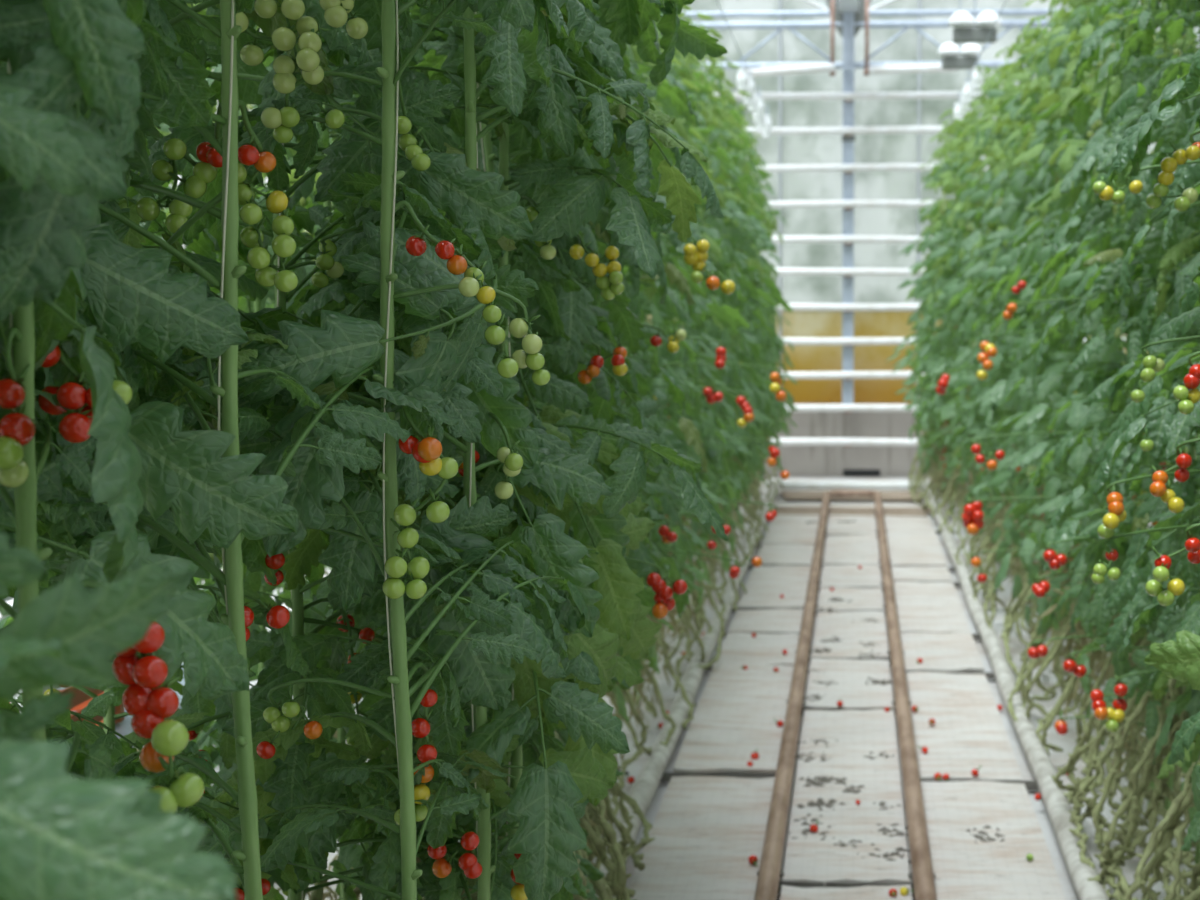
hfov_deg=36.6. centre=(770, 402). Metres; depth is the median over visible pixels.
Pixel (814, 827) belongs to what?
tomato
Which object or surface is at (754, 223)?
plant
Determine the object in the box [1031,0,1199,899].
plant
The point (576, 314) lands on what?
plant
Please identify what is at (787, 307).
plant
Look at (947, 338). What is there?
plant
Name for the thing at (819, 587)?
bar
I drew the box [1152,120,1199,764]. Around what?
plant
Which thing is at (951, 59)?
lamp
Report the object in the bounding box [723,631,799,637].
bar
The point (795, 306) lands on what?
pipe
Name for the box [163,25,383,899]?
plant
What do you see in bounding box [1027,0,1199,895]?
plant
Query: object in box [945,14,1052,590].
plant
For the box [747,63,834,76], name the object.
pipe
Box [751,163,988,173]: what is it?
pipe
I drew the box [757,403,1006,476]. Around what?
wall
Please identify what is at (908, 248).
plant
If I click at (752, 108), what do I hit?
twine bobbin
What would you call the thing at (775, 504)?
plank
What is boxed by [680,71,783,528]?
plant
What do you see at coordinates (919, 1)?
trim
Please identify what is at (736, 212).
plant
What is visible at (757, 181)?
plant
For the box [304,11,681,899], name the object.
plant
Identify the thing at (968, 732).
floor panel
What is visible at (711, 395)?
plant
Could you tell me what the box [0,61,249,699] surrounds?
plant
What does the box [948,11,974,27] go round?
hood
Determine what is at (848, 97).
pipe
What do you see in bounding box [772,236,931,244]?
pipe
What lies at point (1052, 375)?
plant
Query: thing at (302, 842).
plant
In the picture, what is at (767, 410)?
plant
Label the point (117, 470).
plant
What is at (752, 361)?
plant
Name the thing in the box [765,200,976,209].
pipe
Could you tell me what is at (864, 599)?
floor panel
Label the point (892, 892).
tomato
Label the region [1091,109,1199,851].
plant
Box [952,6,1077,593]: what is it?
plant
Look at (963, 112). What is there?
twine bobbin
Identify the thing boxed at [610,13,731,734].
plant
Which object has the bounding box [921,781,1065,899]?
floor panel
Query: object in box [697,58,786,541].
plant
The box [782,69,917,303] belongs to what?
window
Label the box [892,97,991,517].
plant
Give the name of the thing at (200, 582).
plant
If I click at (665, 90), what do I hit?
plant
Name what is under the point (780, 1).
trim
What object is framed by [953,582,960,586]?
bar
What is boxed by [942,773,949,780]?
tomato
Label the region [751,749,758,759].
tomato
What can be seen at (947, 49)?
hood
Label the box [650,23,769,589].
plant
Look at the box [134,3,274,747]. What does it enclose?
plant
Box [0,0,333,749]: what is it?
plant
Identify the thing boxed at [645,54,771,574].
plant
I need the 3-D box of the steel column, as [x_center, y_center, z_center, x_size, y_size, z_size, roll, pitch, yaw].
[0.712,-1.759,16.395,0.160,3.622,0.160,0,3,3]
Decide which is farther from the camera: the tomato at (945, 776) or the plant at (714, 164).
the plant at (714, 164)
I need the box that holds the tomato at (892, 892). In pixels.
[888,888,896,896]
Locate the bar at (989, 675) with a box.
[905,671,995,678]
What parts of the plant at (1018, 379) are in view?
bare stem, bare stem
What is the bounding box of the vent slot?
[843,469,879,475]
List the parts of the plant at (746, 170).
bare stem, bare stem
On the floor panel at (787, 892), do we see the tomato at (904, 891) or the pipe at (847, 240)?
the tomato at (904, 891)
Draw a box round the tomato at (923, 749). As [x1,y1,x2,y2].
[918,746,927,752]
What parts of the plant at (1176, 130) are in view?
bare stem, bare stem, bare stem, bare stem, bare stem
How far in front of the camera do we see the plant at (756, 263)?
13.01 m
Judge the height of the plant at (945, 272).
3.181 m
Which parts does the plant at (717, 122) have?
bare stem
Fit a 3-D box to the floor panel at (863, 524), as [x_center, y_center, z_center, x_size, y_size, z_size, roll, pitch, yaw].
[0.574,0.864,12.667,0.340,0.024,1.104,0,3,3]
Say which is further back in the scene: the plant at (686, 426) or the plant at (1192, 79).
the plant at (686, 426)
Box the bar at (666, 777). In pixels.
[660,772,774,781]
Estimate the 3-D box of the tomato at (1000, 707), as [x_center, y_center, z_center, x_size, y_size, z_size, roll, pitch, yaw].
[0.883,1.177,6.941,0.026,0.025,0.039,-1,3,-12]
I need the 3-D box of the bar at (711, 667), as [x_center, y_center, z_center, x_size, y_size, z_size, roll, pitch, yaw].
[-0.081,1.135,7.677,0.402,0.022,0.042,0,3,3]
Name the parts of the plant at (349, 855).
stem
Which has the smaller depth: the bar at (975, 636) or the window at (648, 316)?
the bar at (975, 636)
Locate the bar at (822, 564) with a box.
[821,564,880,568]
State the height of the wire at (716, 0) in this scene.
0.026 m
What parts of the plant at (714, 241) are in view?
bare stem, bare stem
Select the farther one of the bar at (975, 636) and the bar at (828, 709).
the bar at (975, 636)
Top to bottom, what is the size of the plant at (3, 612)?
3.189 m
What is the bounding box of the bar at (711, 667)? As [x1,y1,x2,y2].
[705,665,793,670]
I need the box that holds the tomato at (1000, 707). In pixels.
[997,704,1002,710]
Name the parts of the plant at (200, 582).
stem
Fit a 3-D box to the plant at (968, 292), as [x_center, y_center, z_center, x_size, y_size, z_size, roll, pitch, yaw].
[1.442,-0.622,10.737,0.864,3.182,0.959,2,4,35]
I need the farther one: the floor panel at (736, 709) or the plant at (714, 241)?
the plant at (714, 241)
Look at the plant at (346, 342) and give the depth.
2.28 m
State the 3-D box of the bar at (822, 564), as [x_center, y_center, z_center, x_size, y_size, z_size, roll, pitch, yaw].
[0.481,0.977,10.696,0.460,0.022,0.042,0,3,3]
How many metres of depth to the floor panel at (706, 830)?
5.16 m
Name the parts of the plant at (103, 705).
stem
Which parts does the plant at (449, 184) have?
stem, bare stem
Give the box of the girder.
[681,0,1199,71]
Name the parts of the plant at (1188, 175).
bare stem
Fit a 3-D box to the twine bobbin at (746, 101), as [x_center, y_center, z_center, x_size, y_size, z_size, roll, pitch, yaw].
[-0.160,-2.260,12.961,0.084,0.236,0.084,0,3,3]
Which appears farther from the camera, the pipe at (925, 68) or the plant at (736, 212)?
the pipe at (925, 68)
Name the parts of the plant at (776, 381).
bare stem, bare stem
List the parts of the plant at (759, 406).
bare stem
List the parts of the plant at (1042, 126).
bare stem, bare stem, bare stem, bare stem, bare stem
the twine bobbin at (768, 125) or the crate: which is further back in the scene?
the twine bobbin at (768, 125)
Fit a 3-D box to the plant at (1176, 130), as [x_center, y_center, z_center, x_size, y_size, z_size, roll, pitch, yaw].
[1.136,-0.221,4.070,0.954,3.076,1.062,0,3,3]
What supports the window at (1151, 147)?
in the wall
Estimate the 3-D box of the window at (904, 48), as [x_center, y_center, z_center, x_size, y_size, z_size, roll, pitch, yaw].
[0.729,-3.914,16.462,1.252,1.693,0.006,0,3,3]
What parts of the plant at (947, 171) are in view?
bare stem, bare stem, bare stem, bare stem, stem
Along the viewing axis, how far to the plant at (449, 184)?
2.38 m
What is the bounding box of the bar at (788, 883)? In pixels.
[778,881,913,895]
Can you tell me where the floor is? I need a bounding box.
[0,477,1195,899]
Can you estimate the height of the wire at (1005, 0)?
0.026 m
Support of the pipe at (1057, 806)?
on the floor
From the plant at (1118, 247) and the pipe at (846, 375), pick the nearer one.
the plant at (1118, 247)
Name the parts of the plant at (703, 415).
bare stem, bare stem, bare stem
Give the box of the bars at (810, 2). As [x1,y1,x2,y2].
[802,0,828,10]
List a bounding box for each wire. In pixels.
[716,0,768,114]
[947,0,1006,118]
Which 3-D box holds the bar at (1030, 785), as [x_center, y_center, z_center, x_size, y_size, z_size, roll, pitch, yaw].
[0.665,1.233,5.803,0.392,0.022,0.042,0,3,3]
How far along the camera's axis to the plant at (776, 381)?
6.05 m
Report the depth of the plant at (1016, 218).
8.24 m
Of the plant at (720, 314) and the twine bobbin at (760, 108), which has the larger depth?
the twine bobbin at (760, 108)
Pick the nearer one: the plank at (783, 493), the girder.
the plank at (783, 493)
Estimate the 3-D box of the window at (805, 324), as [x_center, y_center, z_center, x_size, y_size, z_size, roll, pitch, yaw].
[0.729,-0.422,16.645,1.252,0.869,0.006,0,3,3]
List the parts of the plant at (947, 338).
bare stem, bare stem, bare stem, bare stem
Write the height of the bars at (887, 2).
0.771 m
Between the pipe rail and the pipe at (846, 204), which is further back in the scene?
the pipe at (846, 204)
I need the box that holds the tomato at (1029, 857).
[1026,854,1033,860]
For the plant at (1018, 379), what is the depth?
7.41 m
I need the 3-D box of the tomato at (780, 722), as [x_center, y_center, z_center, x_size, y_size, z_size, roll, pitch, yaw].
[0.032,1.162,6.535,0.034,0.033,0.027,1,3,20]
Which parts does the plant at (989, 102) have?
bare stem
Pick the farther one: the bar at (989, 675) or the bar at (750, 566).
the bar at (750, 566)
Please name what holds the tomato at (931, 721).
on the floor panel at (968, 732)
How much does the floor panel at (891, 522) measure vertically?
0.021 m
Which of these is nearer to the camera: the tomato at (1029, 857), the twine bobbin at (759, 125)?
the tomato at (1029, 857)
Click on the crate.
(80, 700)
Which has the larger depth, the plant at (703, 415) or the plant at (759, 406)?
the plant at (759, 406)
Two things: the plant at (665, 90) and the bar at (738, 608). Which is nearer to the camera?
the plant at (665, 90)
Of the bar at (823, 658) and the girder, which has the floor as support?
the bar at (823, 658)
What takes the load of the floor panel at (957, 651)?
on the floor
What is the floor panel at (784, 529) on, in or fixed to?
on the floor
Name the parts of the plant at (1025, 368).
bare stem, bare stem, bare stem, bare stem, stem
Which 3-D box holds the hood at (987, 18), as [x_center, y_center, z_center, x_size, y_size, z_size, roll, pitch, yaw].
[1.613,-2.838,13.309,0.202,0.109,0.202,0,3,3]
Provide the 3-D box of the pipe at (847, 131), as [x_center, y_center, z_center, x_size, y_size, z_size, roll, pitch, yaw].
[0.753,-2.452,16.277,8.400,0.085,0.109,0,3,3]
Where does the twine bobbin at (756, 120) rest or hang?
hanging from the wire at (716, 0)
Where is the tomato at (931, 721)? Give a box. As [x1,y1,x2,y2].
[929,718,934,724]
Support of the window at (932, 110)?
in the wall
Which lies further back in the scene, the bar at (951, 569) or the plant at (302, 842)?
the bar at (951, 569)
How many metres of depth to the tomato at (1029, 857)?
4.94 m
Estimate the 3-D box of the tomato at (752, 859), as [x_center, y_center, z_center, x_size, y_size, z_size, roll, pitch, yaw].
[-0.042,1.252,4.919,0.039,0.028,0.027,2,4,38]
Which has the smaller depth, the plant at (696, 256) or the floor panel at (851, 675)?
the plant at (696, 256)
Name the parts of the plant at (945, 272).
bare stem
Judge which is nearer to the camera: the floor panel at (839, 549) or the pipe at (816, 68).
the floor panel at (839, 549)
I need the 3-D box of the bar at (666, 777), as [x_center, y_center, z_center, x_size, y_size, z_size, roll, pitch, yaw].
[-0.165,1.229,5.891,0.402,0.022,0.042,0,3,3]
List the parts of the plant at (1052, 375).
bare stem, bare stem, bare stem, bare stem, bare stem, bare stem, stem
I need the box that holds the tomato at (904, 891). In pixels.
[900,886,913,895]
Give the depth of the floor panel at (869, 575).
10.22 m
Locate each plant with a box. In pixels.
[0,0,236,899]
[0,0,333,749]
[0,0,356,899]
[0,0,430,899]
[0,0,568,899]
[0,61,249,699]
[0,134,238,809]
[0,295,143,582]
[0,605,11,616]
[2,0,620,899]
[118,0,604,899]
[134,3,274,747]
[136,180,211,751]
[139,0,570,899]
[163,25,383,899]
[183,100,282,732]
[195,0,724,899]
[195,3,318,596]
[197,0,727,899]
[247,31,331,595]
[249,94,573,899]
[266,10,686,899]
[286,138,333,575]
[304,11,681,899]
[372,48,734,899]
[410,13,717,899]
[492,78,730,826]
[526,60,711,899]
[601,44,761,794]
[602,11,786,758]
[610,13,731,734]
[623,22,789,707]
[624,60,747,596]
[628,37,733,691]
[645,50,749,668]
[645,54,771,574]
[647,5,758,621]
[647,21,746,666]
[648,6,742,636]
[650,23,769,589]
[678,34,780,558]
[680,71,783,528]
[685,42,778,592]
[693,67,784,531]
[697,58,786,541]
[697,62,774,548]
[709,94,788,509]
[721,82,789,518]
[724,104,798,501]
[733,115,791,497]
[734,120,798,494]
[737,128,793,490]
[886,122,983,493]
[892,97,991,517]
[893,98,991,503]
[893,118,983,484]
[898,109,982,498]
[909,97,994,514]
[913,76,995,517]
[915,66,1023,525]
[928,57,1023,544]
[928,61,1034,520]
[928,65,1048,561]
[935,0,1199,716]
[941,62,1045,562]
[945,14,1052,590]
[949,20,1044,574]
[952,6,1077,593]
[957,0,1091,605]
[962,11,1199,806]
[967,7,1111,629]
[970,0,1199,845]
[976,0,1124,637]
[976,0,1199,756]
[980,0,1138,676]
[980,0,1153,691]
[1002,0,1196,721]
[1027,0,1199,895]
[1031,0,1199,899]
[1046,0,1199,899]
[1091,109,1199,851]
[1095,53,1199,899]
[1104,73,1199,764]
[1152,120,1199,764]
[1178,48,1199,775]
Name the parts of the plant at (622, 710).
bare stem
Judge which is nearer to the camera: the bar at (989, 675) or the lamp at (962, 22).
the bar at (989, 675)
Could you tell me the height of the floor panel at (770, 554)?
0.015 m
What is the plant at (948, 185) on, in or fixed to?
on the floor
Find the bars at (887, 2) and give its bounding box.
[869,0,895,9]
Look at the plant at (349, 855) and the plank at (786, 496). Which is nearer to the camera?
the plant at (349, 855)
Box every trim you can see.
[778,0,781,387]
[916,0,920,403]
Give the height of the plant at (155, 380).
3.180 m
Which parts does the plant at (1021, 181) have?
bare stem, bare stem, bare stem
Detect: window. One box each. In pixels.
[645,311,778,366]
[680,0,778,62]
[680,70,778,287]
[782,0,917,61]
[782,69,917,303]
[782,311,915,403]
[920,68,1035,302]
[920,314,1033,397]
[921,0,1057,60]
[1066,142,1174,229]
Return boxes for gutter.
[838,0,858,12]
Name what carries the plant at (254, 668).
on the floor
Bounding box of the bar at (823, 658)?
[808,658,890,664]
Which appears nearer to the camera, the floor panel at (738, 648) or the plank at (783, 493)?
the floor panel at (738, 648)
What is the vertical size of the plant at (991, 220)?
3.181 m
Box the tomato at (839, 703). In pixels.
[837,700,842,706]
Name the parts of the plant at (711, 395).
bare stem, bare stem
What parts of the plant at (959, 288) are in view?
bare stem, bare stem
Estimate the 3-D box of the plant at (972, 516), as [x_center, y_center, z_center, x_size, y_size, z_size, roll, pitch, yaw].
[1.229,-0.363,5.799,0.955,3.182,0.921,-1,3,-23]
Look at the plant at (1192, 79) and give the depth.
2.65 m
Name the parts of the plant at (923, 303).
bare stem, bare stem, bare stem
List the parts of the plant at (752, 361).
bare stem, bare stem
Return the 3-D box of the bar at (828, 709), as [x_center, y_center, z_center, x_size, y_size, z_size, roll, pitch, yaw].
[0.300,1.178,6.849,0.460,0.022,0.042,0,3,3]
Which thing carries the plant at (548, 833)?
on the floor
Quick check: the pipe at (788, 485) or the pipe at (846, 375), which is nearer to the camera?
the pipe at (788, 485)
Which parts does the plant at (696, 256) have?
bare stem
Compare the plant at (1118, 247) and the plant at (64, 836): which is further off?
the plant at (1118, 247)
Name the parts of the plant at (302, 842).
stem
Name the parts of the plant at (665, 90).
bare stem, bare stem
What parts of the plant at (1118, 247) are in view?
bare stem, bare stem, bare stem, bare stem, bare stem, bare stem, bare stem, bare stem, bare stem, bare stem, bare stem, bare stem, bare stem, stem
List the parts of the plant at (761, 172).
bare stem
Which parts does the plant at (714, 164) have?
bare stem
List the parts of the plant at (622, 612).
stem, bare stem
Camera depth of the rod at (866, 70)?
15.82 m
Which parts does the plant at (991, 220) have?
bare stem, bare stem, bare stem, bare stem, bare stem, bare stem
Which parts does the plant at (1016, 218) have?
bare stem, bare stem, bare stem, bare stem, bare stem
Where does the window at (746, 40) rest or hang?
in the wall
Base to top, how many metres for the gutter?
0.108 m
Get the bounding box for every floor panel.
[628,776,774,899]
[673,663,793,772]
[716,632,798,664]
[728,608,803,631]
[738,565,810,607]
[757,544,814,564]
[763,515,819,543]
[780,885,911,899]
[782,709,909,885]
[804,658,892,708]
[811,611,888,657]
[817,587,883,610]
[820,564,881,586]
[823,534,879,564]
[826,515,876,534]
[884,516,932,529]
[886,529,946,566]
[891,566,951,581]
[893,581,970,632]
[900,632,983,672]
[906,672,1022,780]
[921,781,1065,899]
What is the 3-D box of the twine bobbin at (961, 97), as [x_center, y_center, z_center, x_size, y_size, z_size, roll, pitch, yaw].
[1.448,-2.278,13.306,0.084,0.236,0.084,0,3,3]
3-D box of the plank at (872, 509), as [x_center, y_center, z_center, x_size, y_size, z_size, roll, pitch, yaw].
[0.631,0.815,13.647,1.170,0.026,0.160,0,3,3]
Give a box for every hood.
[938,43,959,55]
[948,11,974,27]
[960,43,981,55]
[975,11,1001,26]
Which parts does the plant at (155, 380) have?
stem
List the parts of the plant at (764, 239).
bare stem, bare stem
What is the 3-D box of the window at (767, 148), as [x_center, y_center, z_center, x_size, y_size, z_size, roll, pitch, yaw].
[-0.541,-1.966,16.624,1.252,2.192,0.006,0,3,3]
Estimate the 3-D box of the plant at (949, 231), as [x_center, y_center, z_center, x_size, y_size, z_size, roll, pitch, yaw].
[1.463,-0.729,12.775,0.885,3.182,0.814,-2,4,-37]
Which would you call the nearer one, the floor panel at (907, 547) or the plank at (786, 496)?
the floor panel at (907, 547)
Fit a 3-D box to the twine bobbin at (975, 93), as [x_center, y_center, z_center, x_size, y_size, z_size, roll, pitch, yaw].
[1.432,-2.234,12.467,0.084,0.236,0.084,0,3,3]
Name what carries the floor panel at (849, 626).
on the floor
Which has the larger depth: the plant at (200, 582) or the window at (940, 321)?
the window at (940, 321)
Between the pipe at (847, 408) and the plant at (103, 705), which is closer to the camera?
the plant at (103, 705)
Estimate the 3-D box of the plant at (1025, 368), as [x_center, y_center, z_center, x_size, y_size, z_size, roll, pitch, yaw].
[1.239,-0.429,7.038,0.844,3.181,0.925,3,4,40]
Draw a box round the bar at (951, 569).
[948,567,954,571]
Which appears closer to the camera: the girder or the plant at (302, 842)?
the plant at (302, 842)
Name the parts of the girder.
gusset plate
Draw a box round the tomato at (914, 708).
[911,705,918,711]
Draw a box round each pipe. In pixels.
[595,483,780,896]
[714,91,987,101]
[745,126,959,135]
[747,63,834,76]
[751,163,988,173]
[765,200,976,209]
[767,481,937,489]
[769,438,919,446]
[771,268,925,276]
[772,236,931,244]
[776,303,919,311]
[778,404,916,412]
[781,371,924,379]
[782,337,1125,345]
[869,63,956,74]
[924,484,1109,899]
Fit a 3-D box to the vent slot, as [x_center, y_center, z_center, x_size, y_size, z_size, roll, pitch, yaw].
[0.846,0.651,16.629,0.340,0.060,0.012,0,3,3]
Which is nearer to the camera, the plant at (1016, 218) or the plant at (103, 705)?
the plant at (103, 705)
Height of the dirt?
0.010 m
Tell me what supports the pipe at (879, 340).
attached to the steel column
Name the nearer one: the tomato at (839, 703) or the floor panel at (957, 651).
the tomato at (839, 703)
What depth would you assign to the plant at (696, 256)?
4.07 m
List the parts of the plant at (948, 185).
bare stem, stem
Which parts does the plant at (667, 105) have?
bare stem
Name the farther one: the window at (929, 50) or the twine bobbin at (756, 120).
the window at (929, 50)
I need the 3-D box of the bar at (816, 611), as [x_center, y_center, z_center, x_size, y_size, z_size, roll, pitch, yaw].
[0.404,1.063,9.054,0.460,0.022,0.042,0,3,3]
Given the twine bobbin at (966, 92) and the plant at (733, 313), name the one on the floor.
the plant at (733, 313)
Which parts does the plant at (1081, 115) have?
bare stem, bare stem, bare stem, bare stem, stem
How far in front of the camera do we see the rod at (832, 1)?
15.83 m
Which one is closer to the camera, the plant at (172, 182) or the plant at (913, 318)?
the plant at (172, 182)
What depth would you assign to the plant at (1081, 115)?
6.28 m
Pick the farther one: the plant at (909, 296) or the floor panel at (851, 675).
the plant at (909, 296)
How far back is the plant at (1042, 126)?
7.82 m
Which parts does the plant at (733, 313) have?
bare stem, bare stem, bare stem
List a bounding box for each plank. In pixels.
[773,503,930,508]
[776,507,930,512]
[777,511,927,517]
[781,491,920,495]
[784,494,922,499]
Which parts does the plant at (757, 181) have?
bare stem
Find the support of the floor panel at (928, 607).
on the floor
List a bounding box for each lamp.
[938,0,981,68]
[948,0,1001,42]
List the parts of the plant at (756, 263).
bare stem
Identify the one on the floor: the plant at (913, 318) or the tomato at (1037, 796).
the plant at (913, 318)
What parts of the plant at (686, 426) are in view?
bare stem, bare stem, bare stem, bare stem, bare stem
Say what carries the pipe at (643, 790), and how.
on the floor
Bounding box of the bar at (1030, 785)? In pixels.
[920,779,1037,790]
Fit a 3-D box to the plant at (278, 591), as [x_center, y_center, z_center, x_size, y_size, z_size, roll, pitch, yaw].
[-2.032,-0.441,7.275,0.938,3.180,0.862,2,3,30]
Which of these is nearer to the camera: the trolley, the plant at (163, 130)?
the trolley
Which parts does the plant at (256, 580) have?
stem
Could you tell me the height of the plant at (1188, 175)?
3.128 m
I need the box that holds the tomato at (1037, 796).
[1034,793,1042,800]
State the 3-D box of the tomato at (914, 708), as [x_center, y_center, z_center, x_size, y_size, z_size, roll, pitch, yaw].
[0.550,1.154,6.773,0.039,0.025,0.026,2,4,38]
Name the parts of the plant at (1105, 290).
bare stem, bare stem, bare stem, bare stem, bare stem, bare stem, bare stem, bare stem, bare stem, bare stem, bare stem, bare stem, bare stem, stem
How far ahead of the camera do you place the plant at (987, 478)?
10.30 m
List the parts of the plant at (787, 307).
bare stem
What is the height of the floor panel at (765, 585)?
0.019 m
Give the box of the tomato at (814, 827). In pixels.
[810,820,818,831]
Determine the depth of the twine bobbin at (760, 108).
13.77 m
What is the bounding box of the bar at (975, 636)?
[972,634,980,639]
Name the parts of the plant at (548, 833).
bare stem, stem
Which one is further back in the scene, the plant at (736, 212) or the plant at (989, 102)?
the plant at (989, 102)
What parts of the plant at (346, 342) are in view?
stem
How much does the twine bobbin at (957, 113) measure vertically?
0.236 m
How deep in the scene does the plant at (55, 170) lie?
1.30 m
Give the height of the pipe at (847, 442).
0.085 m
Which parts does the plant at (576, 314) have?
bare stem, bare stem, bare stem, bare stem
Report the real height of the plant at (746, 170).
3.251 m
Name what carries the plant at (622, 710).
on the floor
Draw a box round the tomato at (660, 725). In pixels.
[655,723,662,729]
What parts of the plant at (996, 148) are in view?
bare stem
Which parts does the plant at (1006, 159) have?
bare stem, bare stem, bare stem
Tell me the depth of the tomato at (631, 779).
5.87 m
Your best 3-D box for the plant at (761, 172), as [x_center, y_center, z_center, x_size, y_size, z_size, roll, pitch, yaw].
[-0.263,-0.751,13.857,0.847,3.251,0.949,-2,4,-36]
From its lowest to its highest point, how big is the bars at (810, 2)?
0.771 m
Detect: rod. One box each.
[830,0,834,75]
[864,0,869,75]
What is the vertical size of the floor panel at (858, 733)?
0.018 m
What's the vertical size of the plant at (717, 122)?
3.135 m
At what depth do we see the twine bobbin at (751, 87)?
12.52 m
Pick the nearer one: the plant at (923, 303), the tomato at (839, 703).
the tomato at (839, 703)
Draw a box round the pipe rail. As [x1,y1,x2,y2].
[754,490,936,899]
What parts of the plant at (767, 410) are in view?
bare stem, bare stem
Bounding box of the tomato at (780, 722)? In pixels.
[773,718,782,726]
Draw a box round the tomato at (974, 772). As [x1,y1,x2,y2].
[971,766,980,776]
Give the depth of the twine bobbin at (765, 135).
15.46 m
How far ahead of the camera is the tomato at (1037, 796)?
5.55 m
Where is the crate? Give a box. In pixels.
[9,687,124,727]
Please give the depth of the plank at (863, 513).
13.32 m
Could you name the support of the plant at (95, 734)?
on the floor
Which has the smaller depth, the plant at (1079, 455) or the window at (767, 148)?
the plant at (1079, 455)
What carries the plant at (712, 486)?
on the floor
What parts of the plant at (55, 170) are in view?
stem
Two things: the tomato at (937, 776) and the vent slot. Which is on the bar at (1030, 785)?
the tomato at (937, 776)
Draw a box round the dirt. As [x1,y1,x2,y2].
[789,520,1005,863]
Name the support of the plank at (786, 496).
on the floor
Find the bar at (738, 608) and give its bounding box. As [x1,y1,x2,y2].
[731,607,803,611]
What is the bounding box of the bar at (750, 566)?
[748,565,810,568]
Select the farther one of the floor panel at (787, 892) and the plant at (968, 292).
the plant at (968, 292)
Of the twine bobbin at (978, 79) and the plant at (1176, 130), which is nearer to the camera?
the plant at (1176, 130)
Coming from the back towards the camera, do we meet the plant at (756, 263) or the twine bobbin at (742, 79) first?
the plant at (756, 263)
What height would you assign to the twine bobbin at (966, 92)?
0.236 m
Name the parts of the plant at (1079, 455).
bare stem, bare stem, bare stem, bare stem, bare stem, stem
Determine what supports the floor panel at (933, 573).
on the floor
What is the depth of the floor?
6.97 m
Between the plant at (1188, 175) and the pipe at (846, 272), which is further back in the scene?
the pipe at (846, 272)
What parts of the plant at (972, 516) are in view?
bare stem, bare stem, bare stem, stem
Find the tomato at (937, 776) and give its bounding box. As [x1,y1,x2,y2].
[934,773,941,780]
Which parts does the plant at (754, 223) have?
bare stem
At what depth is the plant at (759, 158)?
14.14 m
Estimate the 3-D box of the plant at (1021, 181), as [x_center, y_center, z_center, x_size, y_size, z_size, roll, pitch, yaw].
[1.388,-0.482,8.646,0.886,3.242,0.810,-2,4,-35]
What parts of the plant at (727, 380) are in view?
bare stem, bare stem, bare stem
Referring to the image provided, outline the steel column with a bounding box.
[841,72,855,403]
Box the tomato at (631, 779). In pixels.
[625,774,634,783]
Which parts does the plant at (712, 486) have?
bare stem, bare stem, bare stem, bare stem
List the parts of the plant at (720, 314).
bare stem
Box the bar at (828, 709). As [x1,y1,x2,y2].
[801,708,895,716]
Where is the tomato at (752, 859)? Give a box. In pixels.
[748,855,757,866]
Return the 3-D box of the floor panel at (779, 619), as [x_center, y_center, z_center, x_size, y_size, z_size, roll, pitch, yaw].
[-0.009,1.072,8.815,0.347,0.022,0.670,0,3,3]
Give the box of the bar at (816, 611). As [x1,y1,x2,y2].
[814,611,885,616]
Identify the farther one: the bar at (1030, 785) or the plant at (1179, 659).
the bar at (1030, 785)
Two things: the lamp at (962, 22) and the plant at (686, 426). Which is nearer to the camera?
the plant at (686, 426)
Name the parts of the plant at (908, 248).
bare stem, bare stem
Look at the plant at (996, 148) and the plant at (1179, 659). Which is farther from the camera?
the plant at (996, 148)
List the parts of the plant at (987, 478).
bare stem, bare stem, bare stem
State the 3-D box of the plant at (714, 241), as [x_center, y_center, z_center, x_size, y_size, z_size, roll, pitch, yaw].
[-0.525,-0.435,8.597,0.882,3.331,0.729,1,3,14]
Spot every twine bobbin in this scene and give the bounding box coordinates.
[736,56,748,90]
[742,75,753,104]
[743,64,754,98]
[747,81,757,111]
[753,93,762,122]
[754,86,763,117]
[756,110,765,128]
[762,111,770,137]
[763,105,771,133]
[953,92,962,119]
[960,78,970,110]
[960,105,970,116]
[962,71,973,103]
[971,63,981,96]
[972,54,984,89]
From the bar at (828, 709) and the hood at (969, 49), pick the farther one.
the hood at (969, 49)
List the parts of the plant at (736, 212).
bare stem, bare stem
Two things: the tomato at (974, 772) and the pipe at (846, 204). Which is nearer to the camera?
the tomato at (974, 772)
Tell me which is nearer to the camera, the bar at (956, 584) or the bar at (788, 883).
the bar at (788, 883)
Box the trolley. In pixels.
[0,588,202,747]
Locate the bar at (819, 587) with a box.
[818,587,883,591]
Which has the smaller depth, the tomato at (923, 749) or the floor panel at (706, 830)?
the floor panel at (706, 830)
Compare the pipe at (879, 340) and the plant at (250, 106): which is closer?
the plant at (250, 106)
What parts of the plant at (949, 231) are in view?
bare stem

